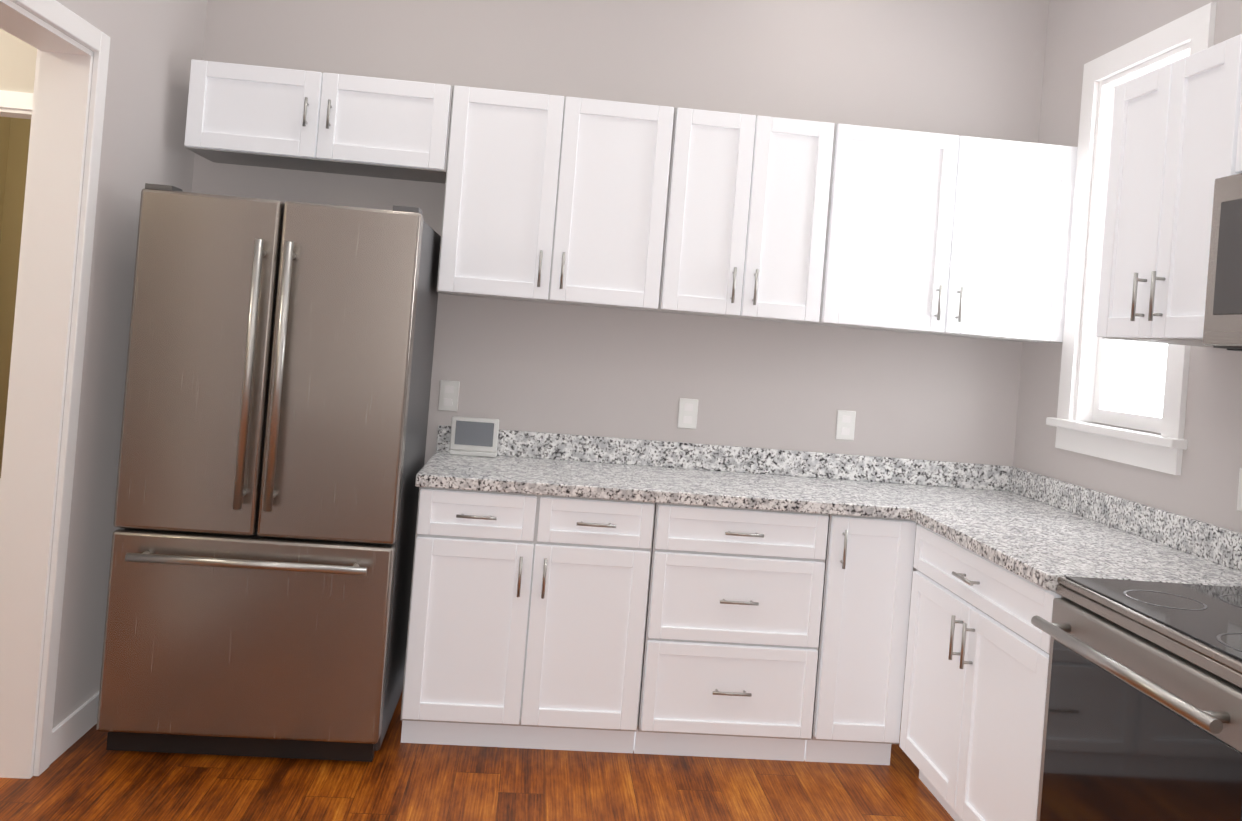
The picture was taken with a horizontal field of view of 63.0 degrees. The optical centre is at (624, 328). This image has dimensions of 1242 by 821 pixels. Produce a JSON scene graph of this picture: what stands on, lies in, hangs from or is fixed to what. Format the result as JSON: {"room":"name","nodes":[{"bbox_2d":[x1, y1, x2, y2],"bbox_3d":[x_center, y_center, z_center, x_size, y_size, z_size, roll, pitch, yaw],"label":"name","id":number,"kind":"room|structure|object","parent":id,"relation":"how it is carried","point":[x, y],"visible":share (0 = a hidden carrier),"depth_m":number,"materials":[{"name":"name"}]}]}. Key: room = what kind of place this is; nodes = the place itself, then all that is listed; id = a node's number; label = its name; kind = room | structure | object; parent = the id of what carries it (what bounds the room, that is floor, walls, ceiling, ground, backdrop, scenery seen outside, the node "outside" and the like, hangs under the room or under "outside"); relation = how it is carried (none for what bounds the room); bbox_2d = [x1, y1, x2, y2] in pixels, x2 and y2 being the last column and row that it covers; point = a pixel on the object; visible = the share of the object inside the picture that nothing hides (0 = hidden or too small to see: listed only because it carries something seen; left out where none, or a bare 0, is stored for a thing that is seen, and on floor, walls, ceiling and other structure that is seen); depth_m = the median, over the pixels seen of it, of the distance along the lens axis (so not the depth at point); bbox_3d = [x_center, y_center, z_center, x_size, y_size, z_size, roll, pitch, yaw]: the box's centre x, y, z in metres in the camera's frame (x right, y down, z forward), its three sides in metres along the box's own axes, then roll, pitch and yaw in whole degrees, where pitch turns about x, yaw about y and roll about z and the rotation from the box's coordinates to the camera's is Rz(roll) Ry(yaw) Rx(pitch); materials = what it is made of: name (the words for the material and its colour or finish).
{"room":"kitchen","nodes":[
{"label":"kitchen","id":0,"kind":"room"},
{"bbox_2d":[0,117,10,240],"bbox_3d":[-4.245,-0.389,5.418,0.140,3.010,3.080,5,0,-5],"label":"wall","id":1,"kind":"structure","parent":0,"point":[5,122],"depth_m":6.92,"materials":[{"name":"paint"}]},
{"bbox_2d":[0,118,30,477],"bbox_3d":[-3.268,-0.298,7.104,2.370,3.010,0.120,5,0,-5],"label":"wall","id":2,"kind":"structure","parent":0,"point":[14,194],"depth_m":6.97,"materials":[{"name":"paint"}]},
{"bbox_2d":[0,28,36,92],"bbox_3d":[-3.434,-0.336,3.879,3.230,3.010,0.120,5,0,-5],"label":"wall","id":3,"kind":"structure","parent":0,"point":[18,56],"depth_m":3.91,"materials":[{"name":"paint"}]},
{"bbox_2d":[0,90,32,118],"bbox_3d":[-2.458,0.168,3.950,1.008,2.164,0.138,5,0,-5],"label":"door frame","id":4,"kind":"structure","parent":3,"relation":"attached to","point":[13,104],"depth_m":3.90,"materials":[{"name":"white wood"}]},
{"bbox_2d":[11,0,207,776],"bbox_3d":[-1.465,-0.204,0.429,0.140,3.010,7.120,5,0,-5],"label":"wall","id":5,"kind":"structure","parent":0,"point":[156,47],"depth_m":3.25,"materials":[{"name":"paint"}]},
{"bbox_2d":[0,0,109,778],"bbox_3d":[-1.662,0.210,2.421,0.176,2.184,1.197,5,0,-5],"label":"door frame","id":6,"kind":"structure","parent":5,"relation":"attached to","point":[58,156],"depth_m":2.94,"materials":[{"name":"white wood"}]},
{"bbox_2d":[49,692,98,764],"bbox_3d":[0.142,1.385,0.499,3.320,0.100,7.000,5,0,-5],"label":"baseboard","id":7,"kind":"structure","parent":5,"relation":"attached to","point":[70,730],"depth_m":3.17,"materials":[{"name":"white wood"}]},
{"bbox_2d":[0,690,954,820],"bbox_3d":[-1.629,1.355,2.059,7.190,0.100,10.800,5,0,-5],"label":"floor","id":8,"kind":"structure","parent":0,"point":[87,776],"depth_m":3.11,"materials":[{"name":"brown wood"}]},
{"bbox_2d":[96,183,440,761],"bbox_3d":[-1.155,0.469,3.467,0.850,1.765,0.813,5,0,-5],"label":"refrigerator","id":9,"kind":"object","parent":8,"relation":"on","point":[275,411],"visible":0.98,"depth_m":3.13,"materials":[{"name":"grey metal"}]},
{"bbox_2d":[400,487,654,752],"bbox_3d":[-0.343,0.982,3.635,0.783,0.874,0.662,5,0,-5],"label":"base cabinet","id":10,"kind":"object","parent":8,"relation":"on","point":[527,621],"visible":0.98,"depth_m":3.35,"materials":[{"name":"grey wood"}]},
{"bbox_2d":[633,503,828,760],"bbox_3d":[0.344,1.037,3.692,0.591,0.874,0.662,5,0,-5],"label":"base cabinet","id":11,"kind":"object","parent":8,"relation":"on","point":[732,634],"visible":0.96,"depth_m":3.41,"materials":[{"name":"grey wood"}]},
{"bbox_2d":[415,425,1241,590],"bbox_3d":[0.634,0.379,1.618,2.318,0.453,4.848,5,0,-5],"label":"countertop","id":12,"kind":"structure","parent":11,"relation":"on","point":[1043,531],"depth_m":3.48,"materials":[{"name":"stone"}]},
{"bbox_2d":[449,416,498,457],"bbox_3d":[-0.575,0.413,3.877,0.180,0.144,0.050,5,0,-5],"label":"smart display","id":13,"kind":"object","parent":12,"relation":"on","point":[471,436],"visible":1,"depth_m":3.87,"materials":[{"name":"white plastic"}]},
{"bbox_2d":[804,514,915,764],"bbox_3d":[0.791,1.073,3.728,0.301,0.874,0.662,5,0,-5],"label":"base cabinet","id":14,"kind":"object","parent":8,"relation":"on","point":[862,648],"visible":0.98,"depth_m":3.44,"materials":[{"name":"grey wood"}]},
{"bbox_2d":[899,524,1063,820],"bbox_3d":[1.286,1.108,2.993,0.676,0.874,0.948,5,0,-5],"label":"base cabinet","id":15,"kind":"object","parent":8,"relation":"on","point":[974,694],"visible":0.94,"depth_m":2.90,"materials":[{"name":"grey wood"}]},
{"bbox_2d":[1031,576,1241,820],"bbox_3d":[1.345,0.975,2.148,0.719,1.135,0.736,5,0,-5],"label":"range","id":16,"kind":"object","parent":8,"relation":"on","point":[1143,714],"visible":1,"depth_m":2.15,"materials":[{"name":"silver metal"}]},
{"bbox_2d":[192,0,1048,705],"bbox_3d":[0.027,-0.057,4.063,3.440,3.010,0.120,5,0,-5],"label":"wall","id":17,"kind":"structure","parent":0,"point":[972,68],"depth_m":4.03,"materials":[{"name":"paint"}]},
{"bbox_2d":[184,59,452,183],"bbox_3d":[-1.089,-0.751,3.719,0.908,0.310,0.378,5,0,-5],"label":"upper cabinet","id":18,"kind":"object","parent":17,"relation":"attached to","point":[272,117],"visible":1,"depth_m":3.57,"materials":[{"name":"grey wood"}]},
{"bbox_2d":[438,380,459,411],"bbox_3d":[-0.683,0.262,3.939,0.075,0.118,0.008,5,0,-5],"label":"electrical outlet","id":19,"kind":"object","parent":17,"relation":"attached to","point":[448,394],"visible":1,"depth_m":3.94,"materials":[{"name":"white plastic"}]},
{"bbox_2d":[437,85,674,311],"bbox_3d":[-0.255,-0.468,3.787,0.801,0.740,0.378,5,0,-5],"label":"upper cabinet","id":20,"kind":"object","parent":17,"relation":"attached to","point":[554,199],"visible":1,"depth_m":3.64,"materials":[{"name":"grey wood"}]},
{"bbox_2d":[677,398,697,428],"bbox_3d":[0.250,0.337,4.015,0.075,0.118,0.008,5,0,-5],"label":"electrical outlet","id":21,"kind":"object","parent":17,"relation":"attached to","point":[687,413],"visible":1,"depth_m":4.01,"materials":[{"name":"white plastic"}]},
{"bbox_2d":[650,107,834,323],"bbox_3d":[0.440,-0.411,3.844,0.594,0.740,0.378,5,0,-5],"label":"upper cabinet","id":22,"kind":"object","parent":17,"relation":"attached to","point":[746,216],"visible":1,"depth_m":3.69,"materials":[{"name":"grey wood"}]},
{"bbox_2d":[835,410,855,439],"bbox_3d":[0.886,0.388,4.067,0.075,0.118,0.008,5,0,-5],"label":"electrical outlet","id":23,"kind":"object","parent":17,"relation":"attached to","point":[845,426],"visible":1,"depth_m":4.07,"materials":[{"name":"white plastic"}]},
{"bbox_2d":[806,123,1077,342],"bbox_3d":[1.201,-0.350,3.907,0.934,0.740,0.378,5,0,-5],"label":"upper cabinet","id":24,"kind":"object","parent":17,"relation":"attached to","point":[929,233],"visible":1,"depth_m":3.76,"materials":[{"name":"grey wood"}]},
{"bbox_2d":[1013,0,1241,532],"bbox_3d":[1.967,0.073,0.650,0.120,3.010,7.000,5,0,-5],"label":"wall","id":25,"kind":"structure","parent":0,"point":[1203,487],"depth_m":3.48,"materials":[{"name":"paint"}]},
{"bbox_2d":[1046,2,1216,475],"bbox_3d":[1.741,-0.268,3.430,0.170,1.435,0.762,5,0,-5],"label":"window","id":26,"kind":"structure","parent":25,"relation":"in","point":[1135,385],"depth_m":3.62,"materials":[{"name":"white wood"}]},
{"bbox_2d":[1096,34,1241,346],"bbox_3d":[1.577,-0.329,2.706,0.378,0.740,0.548,5,0,-5],"label":"upper cabinet","id":27,"kind":"object","parent":25,"relation":"attached to","point":[1174,139],"visible":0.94,"depth_m":2.67,"materials":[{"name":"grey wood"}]},
{"bbox_2d":[1235,87,1241,172],"bbox_3d":[1.647,-0.526,2.055,0.378,0.345,0.758,5,0,-5],"label":"upper cabinet","id":28,"kind":"object","parent":25,"relation":"attached to","point":[1238,167],"visible":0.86,"depth_m":2.40,"materials":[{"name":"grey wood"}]},
{"bbox_2d":[1203,173,1241,350],"bbox_3d":[1.584,-0.143,2.048,0.442,0.409,0.754,5,0,-5],"label":"over-the-range microwave","id":29,"kind":"object","parent":28,"relation":"attached to","point":[1223,318],"visible":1,"depth_m":2.35,"materials":[{"name":"grey metal"}]},
{"bbox_2d":[1237,468,1241,511],"bbox_3d":[1.698,0.444,2.764,0.008,0.118,0.075,5,0,-5],"label":"electrical outlet","id":30,"kind":"object","parent":25,"relation":"attached to","point":[1239,503],"visible":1,"depth_m":2.79,"materials":[{"name":"white plastic"}]}
]}

